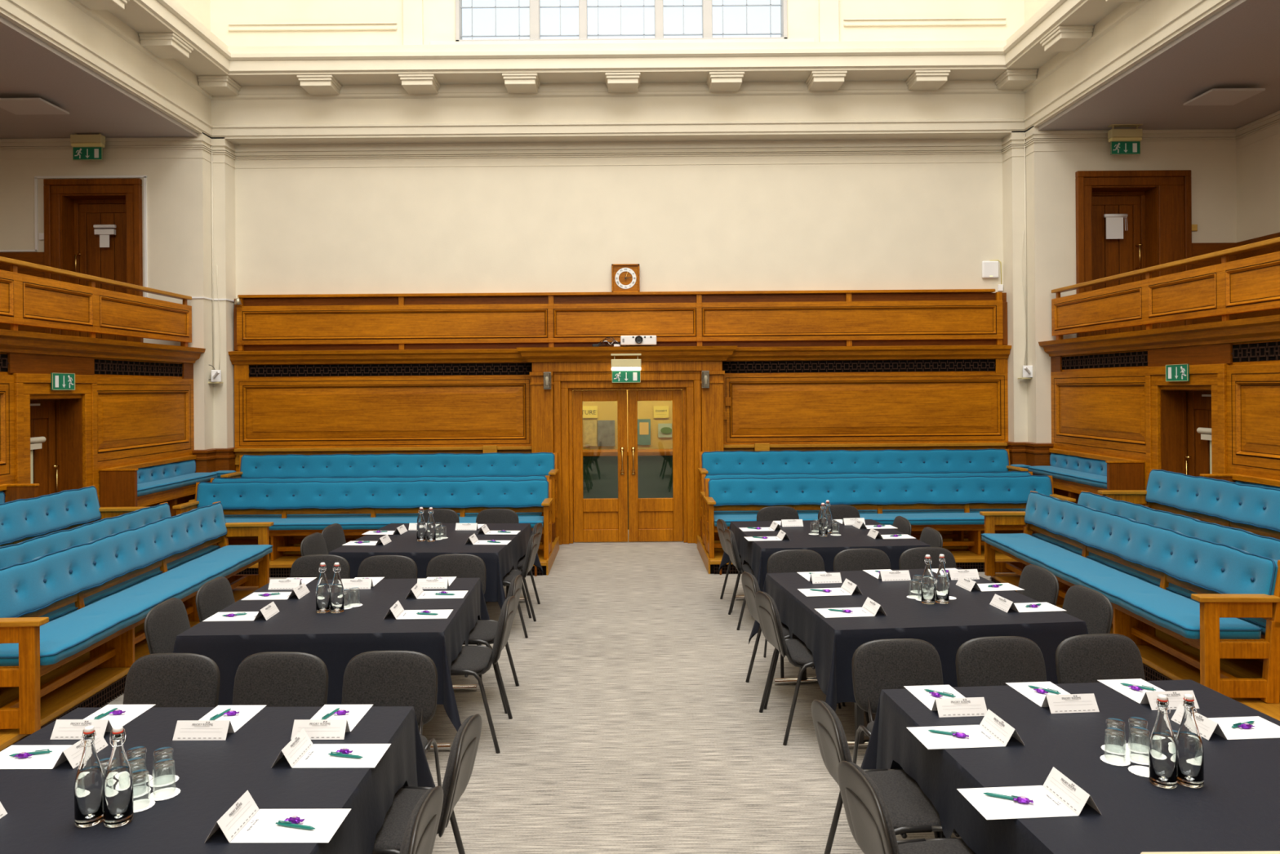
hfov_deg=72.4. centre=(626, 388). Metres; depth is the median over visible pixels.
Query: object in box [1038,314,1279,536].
wall
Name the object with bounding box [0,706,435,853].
tablecloth
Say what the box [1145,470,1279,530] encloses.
cushion
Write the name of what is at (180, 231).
wall
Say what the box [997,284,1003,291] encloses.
socket
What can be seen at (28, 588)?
cushion
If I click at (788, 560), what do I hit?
chair
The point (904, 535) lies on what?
notepaper
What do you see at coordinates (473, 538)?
name card
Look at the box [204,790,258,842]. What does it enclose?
name card
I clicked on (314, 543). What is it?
chair
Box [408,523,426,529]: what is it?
name card
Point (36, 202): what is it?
cable trunking
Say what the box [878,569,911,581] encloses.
name card
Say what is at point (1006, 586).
notepaper
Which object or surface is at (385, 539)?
name card
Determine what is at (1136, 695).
notepaper
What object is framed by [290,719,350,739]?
name card
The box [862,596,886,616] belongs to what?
name card
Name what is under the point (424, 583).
name card
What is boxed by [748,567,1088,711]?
tablecloth
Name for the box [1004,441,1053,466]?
baseboard
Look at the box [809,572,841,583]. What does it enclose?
name card
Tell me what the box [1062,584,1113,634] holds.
chair
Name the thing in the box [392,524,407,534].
name card
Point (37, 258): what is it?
dado
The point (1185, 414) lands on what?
door
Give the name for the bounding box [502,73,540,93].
bracket
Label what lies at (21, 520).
cushion
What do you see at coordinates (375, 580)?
notepaper
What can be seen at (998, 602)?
name card
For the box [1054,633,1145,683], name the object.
chair
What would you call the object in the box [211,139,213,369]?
conduit
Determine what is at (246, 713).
notepaper
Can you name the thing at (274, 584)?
name card
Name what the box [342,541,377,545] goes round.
notepaper
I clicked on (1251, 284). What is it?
parapet
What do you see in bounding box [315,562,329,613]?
glass bottle
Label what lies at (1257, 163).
wall
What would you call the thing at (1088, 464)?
cushion
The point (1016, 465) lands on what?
cushion
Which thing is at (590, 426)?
poster
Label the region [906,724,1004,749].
notepaper
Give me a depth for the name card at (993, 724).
3.37 m
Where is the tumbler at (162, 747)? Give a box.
[151,746,174,782]
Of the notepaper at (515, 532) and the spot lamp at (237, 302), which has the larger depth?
the spot lamp at (237, 302)
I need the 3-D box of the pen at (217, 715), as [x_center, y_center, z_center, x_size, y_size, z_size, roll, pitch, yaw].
[-1.695,1.357,3.643,0.011,0.014,0.140,0,0,12]
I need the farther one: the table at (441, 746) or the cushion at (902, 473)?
the cushion at (902, 473)
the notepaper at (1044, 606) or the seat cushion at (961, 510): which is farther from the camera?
the seat cushion at (961, 510)
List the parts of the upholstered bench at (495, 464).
armrest, frame, armrest, frame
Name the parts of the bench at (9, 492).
rail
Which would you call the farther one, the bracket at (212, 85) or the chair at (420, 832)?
the bracket at (212, 85)
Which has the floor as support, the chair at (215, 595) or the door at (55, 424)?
the chair at (215, 595)
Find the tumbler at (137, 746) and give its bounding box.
[128,746,147,782]
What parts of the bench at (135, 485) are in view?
panel, rail, leg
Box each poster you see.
[582,405,597,417]
[584,420,596,445]
[597,420,614,446]
[637,418,650,444]
[653,405,668,417]
[657,423,671,437]
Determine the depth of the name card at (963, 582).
5.84 m
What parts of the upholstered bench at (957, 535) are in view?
armrest, frame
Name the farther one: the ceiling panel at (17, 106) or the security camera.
the security camera
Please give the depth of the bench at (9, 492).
7.93 m
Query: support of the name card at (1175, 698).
on the tablecloth at (1237, 807)
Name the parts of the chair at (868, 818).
backrest, leg, seat, leg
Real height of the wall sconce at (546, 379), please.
0.230 m
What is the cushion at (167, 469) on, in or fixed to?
on the bench at (135, 485)
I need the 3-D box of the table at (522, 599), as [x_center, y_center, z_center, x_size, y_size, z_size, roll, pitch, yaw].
[-1.737,1.743,8.089,1.432,0.741,1.565,0,0,4]
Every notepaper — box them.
[0,744,72,768]
[83,704,155,728]
[199,705,266,732]
[202,611,258,621]
[230,808,351,842]
[240,591,291,599]
[286,577,316,584]
[292,743,391,768]
[310,704,373,731]
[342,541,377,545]
[354,577,383,586]
[361,530,395,534]
[396,608,453,618]
[417,590,468,598]
[426,576,456,586]
[473,540,511,544]
[485,530,519,534]
[738,527,773,531]
[744,536,781,541]
[797,571,826,581]
[797,587,851,596]
[814,607,874,617]
[833,519,843,524]
[862,568,892,578]
[865,524,897,528]
[880,533,915,538]
[903,684,964,710]
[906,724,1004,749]
[931,568,958,574]
[956,785,1078,819]
[977,582,1024,591]
[1005,681,1070,706]
[1013,601,1066,612]
[1097,678,1164,703]
[1208,715,1279,739]
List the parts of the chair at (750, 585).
leg, backrest, leg, seat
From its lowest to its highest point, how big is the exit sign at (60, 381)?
0.170 m
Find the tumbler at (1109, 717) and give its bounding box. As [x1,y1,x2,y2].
[1105,717,1126,752]
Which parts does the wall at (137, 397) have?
door architrave, cornice, raised panel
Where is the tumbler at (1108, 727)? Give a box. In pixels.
[1104,727,1126,763]
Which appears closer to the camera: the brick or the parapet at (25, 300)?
the parapet at (25, 300)
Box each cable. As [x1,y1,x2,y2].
[216,265,221,368]
[990,260,1001,284]
[1022,231,1026,364]
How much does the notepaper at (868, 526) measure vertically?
0.002 m
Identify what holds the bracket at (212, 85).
attached to the wall at (438, 15)
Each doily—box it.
[133,773,152,786]
[133,785,151,797]
[133,798,155,812]
[147,774,178,786]
[147,786,180,800]
[344,605,352,608]
[346,603,362,607]
[906,595,920,598]
[910,590,920,593]
[1099,754,1130,765]
[1101,743,1130,755]
[1123,742,1148,753]
[1124,753,1148,764]
[1128,764,1149,777]
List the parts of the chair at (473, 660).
seat, frame, leg, leg, backrest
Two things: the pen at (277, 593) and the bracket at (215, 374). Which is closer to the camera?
the pen at (277, 593)
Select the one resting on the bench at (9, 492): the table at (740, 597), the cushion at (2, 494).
the cushion at (2, 494)
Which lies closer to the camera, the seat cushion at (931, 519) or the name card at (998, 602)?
the name card at (998, 602)
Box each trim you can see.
[0,0,1237,145]
[0,111,1279,168]
[228,0,1006,44]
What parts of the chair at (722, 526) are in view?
backrest, leg, leg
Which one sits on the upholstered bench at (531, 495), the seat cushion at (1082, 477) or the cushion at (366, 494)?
the cushion at (366, 494)
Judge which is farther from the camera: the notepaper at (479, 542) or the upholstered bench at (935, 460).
the upholstered bench at (935, 460)
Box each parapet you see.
[0,256,191,346]
[1051,236,1279,339]
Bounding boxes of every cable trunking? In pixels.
[0,175,147,297]
[191,297,234,302]
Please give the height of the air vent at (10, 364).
0.160 m
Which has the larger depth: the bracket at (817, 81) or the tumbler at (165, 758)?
the bracket at (817, 81)
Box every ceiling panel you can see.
[0,97,69,115]
[1182,88,1265,106]
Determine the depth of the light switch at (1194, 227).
11.48 m
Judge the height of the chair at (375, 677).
0.829 m
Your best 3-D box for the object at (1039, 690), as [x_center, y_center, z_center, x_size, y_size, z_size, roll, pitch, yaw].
[1.818,1.327,3.840,0.025,0.021,0.060,0,0,-39]
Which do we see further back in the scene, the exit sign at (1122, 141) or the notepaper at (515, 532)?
the exit sign at (1122, 141)
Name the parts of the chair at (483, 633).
frame, seat, leg, leg, backrest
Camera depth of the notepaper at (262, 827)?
2.71 m
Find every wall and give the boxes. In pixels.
[0,132,235,449]
[0,328,205,506]
[174,0,210,31]
[209,0,1024,46]
[227,348,532,471]
[234,138,1003,297]
[572,389,682,449]
[722,345,1011,451]
[1002,125,1236,443]
[1024,0,1049,23]
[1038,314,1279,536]
[1235,110,1279,242]
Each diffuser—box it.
[71,142,104,147]
[611,367,640,370]
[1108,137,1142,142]
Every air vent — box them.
[0,354,182,376]
[248,363,532,377]
[722,359,995,373]
[1061,341,1279,369]
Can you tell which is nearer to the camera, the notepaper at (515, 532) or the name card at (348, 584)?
the name card at (348, 584)
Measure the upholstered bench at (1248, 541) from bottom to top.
0.880 m
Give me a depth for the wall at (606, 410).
13.60 m
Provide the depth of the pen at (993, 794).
2.86 m
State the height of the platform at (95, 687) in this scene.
0.152 m
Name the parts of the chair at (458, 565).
backrest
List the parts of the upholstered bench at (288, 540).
frame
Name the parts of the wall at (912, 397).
raised panel, panel frame, cornice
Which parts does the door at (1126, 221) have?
handle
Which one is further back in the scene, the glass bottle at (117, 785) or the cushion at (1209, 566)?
the cushion at (1209, 566)
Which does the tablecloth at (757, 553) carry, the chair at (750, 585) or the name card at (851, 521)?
the name card at (851, 521)
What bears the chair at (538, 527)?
on the floor
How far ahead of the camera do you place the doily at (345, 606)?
5.47 m
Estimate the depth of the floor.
5.37 m
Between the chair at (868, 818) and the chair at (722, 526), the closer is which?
the chair at (868, 818)
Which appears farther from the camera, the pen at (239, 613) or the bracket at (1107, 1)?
the bracket at (1107, 1)
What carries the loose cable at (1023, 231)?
attached to the wall at (1050, 175)
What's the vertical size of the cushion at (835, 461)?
0.330 m
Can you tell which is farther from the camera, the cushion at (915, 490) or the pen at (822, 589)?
the cushion at (915, 490)
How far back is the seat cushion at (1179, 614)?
6.49 m
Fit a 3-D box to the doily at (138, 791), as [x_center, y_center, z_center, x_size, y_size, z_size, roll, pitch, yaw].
[-1.665,1.365,2.958,0.096,0.001,0.097,0,0,0]
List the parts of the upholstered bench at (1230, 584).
armrest, frame, seat frame, rail, armrest, frame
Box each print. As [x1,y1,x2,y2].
[639,422,648,434]
[660,426,671,433]
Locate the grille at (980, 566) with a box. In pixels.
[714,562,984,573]
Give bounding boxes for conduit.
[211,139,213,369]
[1023,133,1026,365]
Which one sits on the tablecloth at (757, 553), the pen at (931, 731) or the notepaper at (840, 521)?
the notepaper at (840, 521)
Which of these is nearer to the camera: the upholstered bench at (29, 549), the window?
the upholstered bench at (29, 549)
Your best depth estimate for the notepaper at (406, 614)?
5.26 m
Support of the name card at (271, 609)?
on the tablecloth at (335, 638)
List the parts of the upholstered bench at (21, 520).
rail, frame, armrest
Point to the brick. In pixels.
(593, 344)
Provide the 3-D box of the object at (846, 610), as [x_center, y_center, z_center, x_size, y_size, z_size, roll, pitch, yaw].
[1.323,1.331,5.234,0.060,0.021,0.025,0,0,14]
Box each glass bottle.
[74,724,104,827]
[102,724,133,827]
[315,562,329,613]
[329,562,344,613]
[416,506,426,541]
[426,506,435,542]
[818,502,827,536]
[825,500,832,533]
[920,554,935,604]
[934,554,949,604]
[1148,693,1177,788]
[1175,693,1204,787]
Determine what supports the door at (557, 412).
in the wall at (750, 225)
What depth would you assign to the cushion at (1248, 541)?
7.05 m
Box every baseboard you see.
[191,447,235,498]
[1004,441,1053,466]
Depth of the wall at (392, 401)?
11.93 m
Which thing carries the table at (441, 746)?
on the floor
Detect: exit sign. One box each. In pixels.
[51,373,75,390]
[70,133,105,160]
[610,353,640,382]
[1107,124,1142,155]
[1165,364,1189,381]
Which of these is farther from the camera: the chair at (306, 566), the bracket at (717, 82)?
the bracket at (717, 82)
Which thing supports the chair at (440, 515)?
on the floor
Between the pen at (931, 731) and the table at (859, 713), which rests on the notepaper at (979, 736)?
the pen at (931, 731)
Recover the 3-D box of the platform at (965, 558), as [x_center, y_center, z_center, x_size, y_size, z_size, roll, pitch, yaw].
[3.247,1.886,10.858,4.655,0.382,2.083,0,0,0]
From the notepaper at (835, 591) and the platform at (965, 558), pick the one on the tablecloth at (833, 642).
the notepaper at (835, 591)
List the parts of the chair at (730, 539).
backrest, leg, leg, seat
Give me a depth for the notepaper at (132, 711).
3.69 m
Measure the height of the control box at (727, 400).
0.120 m
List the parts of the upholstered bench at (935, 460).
frame, armrest, frame, armrest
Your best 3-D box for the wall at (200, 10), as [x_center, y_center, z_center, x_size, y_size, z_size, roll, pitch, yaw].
[-5.773,-8.005,4.375,0.300,7.700,14.750,0,0,0]
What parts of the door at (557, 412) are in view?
pull handle, cornice, architrave, pull handle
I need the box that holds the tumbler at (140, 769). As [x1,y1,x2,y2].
[132,768,151,802]
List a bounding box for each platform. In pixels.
[0,586,258,751]
[217,520,559,577]
[697,519,1023,574]
[990,573,1279,720]
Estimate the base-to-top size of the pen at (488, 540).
0.014 m
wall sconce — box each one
[543,372,551,389]
[701,370,709,387]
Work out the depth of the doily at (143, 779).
3.06 m
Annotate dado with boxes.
[0,252,44,333]
[1191,232,1279,324]
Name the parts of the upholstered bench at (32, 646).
frame, armrest, rail, seat frame, frame, armrest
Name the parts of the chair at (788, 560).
leg, leg, backrest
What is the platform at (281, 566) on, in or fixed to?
on the floor
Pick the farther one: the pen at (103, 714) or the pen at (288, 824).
the pen at (103, 714)
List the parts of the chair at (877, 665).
leg, seat, frame, backrest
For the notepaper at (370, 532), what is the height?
0.002 m
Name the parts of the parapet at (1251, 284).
post, post, handrail, post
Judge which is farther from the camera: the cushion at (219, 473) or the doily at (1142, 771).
the cushion at (219, 473)
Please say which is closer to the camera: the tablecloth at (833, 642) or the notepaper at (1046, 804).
the notepaper at (1046, 804)
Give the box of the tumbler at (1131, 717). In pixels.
[1127,716,1148,746]
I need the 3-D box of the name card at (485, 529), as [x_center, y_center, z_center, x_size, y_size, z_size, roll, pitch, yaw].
[-1.359,1.332,8.289,0.076,0.064,0.208,0,0,3]
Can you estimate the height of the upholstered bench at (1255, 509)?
0.880 m
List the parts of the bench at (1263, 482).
panel, rail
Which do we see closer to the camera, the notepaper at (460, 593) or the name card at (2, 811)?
the name card at (2, 811)
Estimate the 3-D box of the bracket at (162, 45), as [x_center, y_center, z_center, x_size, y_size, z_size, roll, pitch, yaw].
[-5.372,-3.990,10.200,0.400,0.135,0.460,0,0,0]
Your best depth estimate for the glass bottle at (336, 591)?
5.33 m
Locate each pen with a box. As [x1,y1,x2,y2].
[8,748,52,756]
[93,707,117,719]
[208,708,231,719]
[222,612,247,616]
[258,591,279,595]
[275,820,315,829]
[321,707,339,719]
[328,751,363,758]
[416,612,438,614]
[434,592,454,595]
[486,540,501,542]
[809,588,824,591]
[827,608,851,612]
[924,688,955,697]
[928,729,958,735]
[983,791,1019,799]
[1028,684,1060,693]
[1120,682,1155,690]
[1231,720,1254,728]
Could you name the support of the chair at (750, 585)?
on the floor
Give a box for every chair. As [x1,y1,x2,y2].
[122,653,220,706]
[143,597,190,653]
[195,576,235,622]
[231,651,328,706]
[289,554,350,579]
[300,532,328,556]
[321,523,346,553]
[341,650,441,786]
[357,555,417,578]
[372,713,481,853]
[399,785,443,853]
[417,508,459,523]
[426,553,486,678]
[450,595,515,753]
[462,574,522,713]
[475,508,520,570]
[485,522,542,617]
[502,533,538,638]
[716,519,748,612]
[724,528,754,630]
[741,571,844,709]
[755,591,869,745]
[756,506,799,520]
[763,549,825,678]
[811,699,959,853]
[817,504,860,519]
[833,547,891,571]
[837,760,976,853]
[851,638,943,764]
[892,515,911,535]
[898,546,955,568]
[919,526,942,547]
[955,635,1047,686]
[1017,564,1058,605]
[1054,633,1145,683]
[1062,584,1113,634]
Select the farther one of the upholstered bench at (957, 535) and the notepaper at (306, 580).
the upholstered bench at (957, 535)
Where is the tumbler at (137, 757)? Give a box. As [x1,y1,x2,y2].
[128,756,146,789]
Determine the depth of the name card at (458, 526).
8.45 m
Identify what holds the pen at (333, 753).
on the notepaper at (317, 756)
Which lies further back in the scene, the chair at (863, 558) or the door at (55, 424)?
the door at (55, 424)
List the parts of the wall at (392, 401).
cornice, raised panel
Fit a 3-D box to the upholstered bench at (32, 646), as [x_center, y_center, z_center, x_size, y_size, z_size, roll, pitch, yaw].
[-3.693,1.542,6.827,0.607,0.880,3.720,0,0,-3]
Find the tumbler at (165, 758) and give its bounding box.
[152,758,176,798]
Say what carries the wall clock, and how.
attached to the wall at (750, 225)
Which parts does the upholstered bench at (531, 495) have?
armrest, frame, rail, seat frame, armrest, frame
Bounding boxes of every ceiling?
[0,16,197,138]
[1038,0,1279,130]
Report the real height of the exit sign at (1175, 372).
0.170 m
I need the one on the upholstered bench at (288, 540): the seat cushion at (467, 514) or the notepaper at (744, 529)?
the seat cushion at (467, 514)
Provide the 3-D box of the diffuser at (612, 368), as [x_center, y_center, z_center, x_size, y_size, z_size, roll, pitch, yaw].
[-0.009,-0.262,11.660,0.396,0.045,0.090,0,0,0]
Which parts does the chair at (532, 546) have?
seat, leg, leg, backrest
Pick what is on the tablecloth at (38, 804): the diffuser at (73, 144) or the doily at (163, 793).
the doily at (163, 793)
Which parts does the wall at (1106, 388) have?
cornice, raised panel, door architrave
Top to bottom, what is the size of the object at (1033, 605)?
0.021 m
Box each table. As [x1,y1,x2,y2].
[417,684,476,751]
[505,585,527,601]
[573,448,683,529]
[734,595,744,599]
[773,666,869,748]
[937,831,951,837]
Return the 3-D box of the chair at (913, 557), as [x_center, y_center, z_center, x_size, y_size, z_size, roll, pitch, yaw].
[2.404,1.670,6.650,0.549,0.829,0.589,0,0,-4]
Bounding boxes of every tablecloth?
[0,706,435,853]
[172,577,489,731]
[328,523,543,608]
[718,519,930,591]
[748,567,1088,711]
[860,679,1279,853]
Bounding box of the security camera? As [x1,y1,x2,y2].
[1017,365,1032,379]
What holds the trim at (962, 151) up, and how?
attached to the wall at (750, 225)
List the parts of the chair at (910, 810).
backrest, leg, seat, leg, leg, leg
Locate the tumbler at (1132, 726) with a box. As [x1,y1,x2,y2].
[1128,726,1150,758]
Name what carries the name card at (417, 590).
on the tablecloth at (335, 638)
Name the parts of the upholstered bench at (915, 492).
frame, armrest, seat frame, rail, frame, armrest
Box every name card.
[0,801,7,817]
[49,719,112,739]
[52,728,108,768]
[172,720,234,740]
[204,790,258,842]
[253,601,279,620]
[267,578,302,589]
[271,728,313,767]
[287,582,309,599]
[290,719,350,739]
[341,577,373,589]
[375,533,391,545]
[383,600,404,618]
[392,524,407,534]
[404,582,423,599]
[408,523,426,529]
[417,577,448,588]
[455,523,478,529]
[464,533,478,544]
[477,524,489,533]
[769,520,781,530]
[776,529,789,540]
[780,519,803,526]
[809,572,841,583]
[840,577,862,594]
[842,517,865,524]
[853,519,866,528]
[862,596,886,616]
[866,528,883,538]
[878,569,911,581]
[931,697,986,717]
[947,568,979,579]
[955,575,981,591]
[979,709,1024,746]
[989,593,1018,612]
[1041,693,1099,713]
[1043,766,1101,815]
[1140,689,1199,710]
[1171,703,1227,740]
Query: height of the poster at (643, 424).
0.399 m
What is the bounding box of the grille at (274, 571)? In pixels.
[235,565,542,577]
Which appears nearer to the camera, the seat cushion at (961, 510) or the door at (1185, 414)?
the door at (1185, 414)
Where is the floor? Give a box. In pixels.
[102,529,991,853]
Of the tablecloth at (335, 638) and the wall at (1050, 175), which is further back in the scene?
the wall at (1050, 175)
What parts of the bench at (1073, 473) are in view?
leg, rail, panel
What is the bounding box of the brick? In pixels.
[591,343,599,346]
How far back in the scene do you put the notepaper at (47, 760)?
3.24 m
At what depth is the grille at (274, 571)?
9.87 m
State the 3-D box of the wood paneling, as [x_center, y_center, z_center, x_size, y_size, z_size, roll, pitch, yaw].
[-0.087,-0.857,11.962,10.560,0.915,0.176,0,0,0]
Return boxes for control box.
[723,411,726,419]
[724,397,731,405]
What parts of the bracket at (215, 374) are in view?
arm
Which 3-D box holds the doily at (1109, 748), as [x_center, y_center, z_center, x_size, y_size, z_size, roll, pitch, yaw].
[1.813,1.338,3.242,0.096,0.001,0.097,0,0,0]
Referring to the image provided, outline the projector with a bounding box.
[620,335,656,346]
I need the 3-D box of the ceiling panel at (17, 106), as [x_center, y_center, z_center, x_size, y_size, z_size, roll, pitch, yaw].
[-6.861,-3.256,10.010,0.630,0.080,0.520,0,0,0]
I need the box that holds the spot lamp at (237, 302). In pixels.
[233,296,242,305]
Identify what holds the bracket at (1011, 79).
attached to the wall at (438, 15)
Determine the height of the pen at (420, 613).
0.014 m
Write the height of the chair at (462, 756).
0.829 m
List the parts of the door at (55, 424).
handle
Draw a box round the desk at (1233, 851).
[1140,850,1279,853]
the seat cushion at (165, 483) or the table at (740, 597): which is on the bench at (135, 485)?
the seat cushion at (165, 483)
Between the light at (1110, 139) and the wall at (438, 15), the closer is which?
the light at (1110, 139)
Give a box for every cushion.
[0,487,101,543]
[0,492,4,503]
[0,502,226,617]
[0,503,170,568]
[0,544,272,666]
[39,545,219,621]
[137,459,195,484]
[137,472,217,496]
[196,480,547,508]
[211,470,235,477]
[213,475,546,482]
[224,512,542,518]
[225,515,543,529]
[240,453,553,477]
[702,449,1008,475]
[705,471,1030,479]
[709,475,1051,505]
[714,508,1025,514]
[714,512,984,526]
[981,533,1261,639]
[1010,464,1030,471]
[1024,492,1278,595]
[1028,465,1106,488]
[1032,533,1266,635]
[1050,453,1106,475]
[1077,492,1279,559]
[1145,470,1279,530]
[1235,481,1279,488]
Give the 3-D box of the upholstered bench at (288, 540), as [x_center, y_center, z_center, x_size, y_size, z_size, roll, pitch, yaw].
[-3.098,1.537,10.735,4.300,0.881,0.608,0,0,0]
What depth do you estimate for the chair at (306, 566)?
6.77 m
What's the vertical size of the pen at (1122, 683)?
0.014 m
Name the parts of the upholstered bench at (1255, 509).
armrest, frame, rail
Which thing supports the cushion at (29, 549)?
on the upholstered bench at (29, 549)
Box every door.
[30,397,82,496]
[43,177,143,342]
[516,345,737,544]
[1075,169,1192,337]
[1160,389,1212,476]
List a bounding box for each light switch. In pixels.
[39,232,44,239]
[1191,224,1197,231]
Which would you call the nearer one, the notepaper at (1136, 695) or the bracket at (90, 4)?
the notepaper at (1136, 695)
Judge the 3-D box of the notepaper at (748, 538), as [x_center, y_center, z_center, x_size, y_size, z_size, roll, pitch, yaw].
[1.214,1.343,7.827,0.297,0.002,0.210,0,0,-3]
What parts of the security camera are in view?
arm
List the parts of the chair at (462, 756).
leg, seat, leg, backrest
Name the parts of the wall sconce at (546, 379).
bulb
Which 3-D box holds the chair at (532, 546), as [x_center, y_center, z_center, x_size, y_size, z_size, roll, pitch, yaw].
[-1.087,1.697,7.660,0.589,0.829,0.549,0,0,2]
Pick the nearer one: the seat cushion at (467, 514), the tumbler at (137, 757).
the tumbler at (137, 757)
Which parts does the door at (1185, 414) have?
handle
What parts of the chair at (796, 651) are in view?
backrest, leg, frame, leg, seat, leg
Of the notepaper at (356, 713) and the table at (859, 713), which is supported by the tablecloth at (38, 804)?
the notepaper at (356, 713)
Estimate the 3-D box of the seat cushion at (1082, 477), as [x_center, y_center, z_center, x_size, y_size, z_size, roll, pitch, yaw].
[5.399,1.048,10.445,0.354,0.088,1.930,0,0,0]
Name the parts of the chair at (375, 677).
backrest, frame, seat, leg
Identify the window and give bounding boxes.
[455,0,787,41]
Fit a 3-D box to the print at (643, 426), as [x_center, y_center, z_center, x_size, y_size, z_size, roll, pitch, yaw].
[0.266,0.619,13.568,0.141,0.190,0.005,0,0,0]
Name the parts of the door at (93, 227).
handle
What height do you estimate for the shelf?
0.020 m
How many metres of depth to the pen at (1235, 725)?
3.45 m
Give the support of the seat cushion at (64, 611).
on the upholstered bench at (29, 549)
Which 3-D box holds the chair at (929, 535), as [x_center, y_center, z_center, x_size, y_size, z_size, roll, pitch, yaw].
[2.465,1.669,7.844,0.589,0.829,0.549,0,0,-2]
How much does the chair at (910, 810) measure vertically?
0.829 m
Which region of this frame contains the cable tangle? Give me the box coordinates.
[597,337,621,346]
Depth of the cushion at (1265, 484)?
7.57 m
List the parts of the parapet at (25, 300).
post, post, handrail, post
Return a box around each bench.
[0,483,39,503]
[0,484,150,546]
[0,501,273,734]
[0,502,220,668]
[99,454,235,516]
[172,479,553,560]
[188,475,550,552]
[220,452,558,522]
[697,448,1027,517]
[700,471,1035,550]
[703,475,1075,558]
[979,490,1279,703]
[1010,448,1144,506]
[1031,490,1279,662]
[1097,468,1279,539]
[1200,473,1279,488]
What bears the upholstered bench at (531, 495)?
on the platform at (281, 566)
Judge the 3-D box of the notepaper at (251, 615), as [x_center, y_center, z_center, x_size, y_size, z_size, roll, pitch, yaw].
[-2.358,1.371,5.265,0.297,0.002,0.210,0,0,-1]
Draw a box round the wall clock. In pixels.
[611,263,639,292]
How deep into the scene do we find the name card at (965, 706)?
3.60 m
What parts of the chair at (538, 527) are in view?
seat, leg, backrest, leg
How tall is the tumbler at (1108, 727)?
0.106 m
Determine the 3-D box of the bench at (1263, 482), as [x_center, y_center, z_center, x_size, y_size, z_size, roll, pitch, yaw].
[5.422,1.230,6.513,0.325,0.895,3.025,0,0,0]
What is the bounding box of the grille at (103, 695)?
[5,675,127,748]
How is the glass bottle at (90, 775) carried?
on the tablecloth at (38, 804)
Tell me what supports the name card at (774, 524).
on the tablecloth at (757, 553)
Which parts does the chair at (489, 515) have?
backrest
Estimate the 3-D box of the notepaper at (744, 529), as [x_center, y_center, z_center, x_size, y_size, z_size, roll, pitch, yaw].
[1.236,1.342,8.348,0.297,0.002,0.210,0,0,-3]
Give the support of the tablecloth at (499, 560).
on the table at (522, 599)
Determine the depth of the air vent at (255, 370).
11.95 m
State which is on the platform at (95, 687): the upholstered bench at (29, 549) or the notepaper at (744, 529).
the upholstered bench at (29, 549)
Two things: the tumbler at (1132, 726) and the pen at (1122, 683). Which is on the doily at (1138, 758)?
the tumbler at (1132, 726)
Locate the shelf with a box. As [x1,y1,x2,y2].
[208,382,223,383]
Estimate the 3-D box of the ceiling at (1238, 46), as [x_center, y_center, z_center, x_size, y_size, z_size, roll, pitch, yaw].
[6.713,-3.478,4.400,2.600,0.150,14.800,0,0,0]
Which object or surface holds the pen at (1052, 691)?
on the notepaper at (1023, 688)
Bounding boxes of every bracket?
[76,0,129,9]
[138,32,193,58]
[197,75,241,96]
[208,364,223,383]
[296,74,342,95]
[398,74,439,94]
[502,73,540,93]
[604,72,640,93]
[706,71,744,92]
[805,71,847,91]
[905,70,950,90]
[994,69,1037,89]
[1040,25,1093,51]
[1106,0,1141,2]

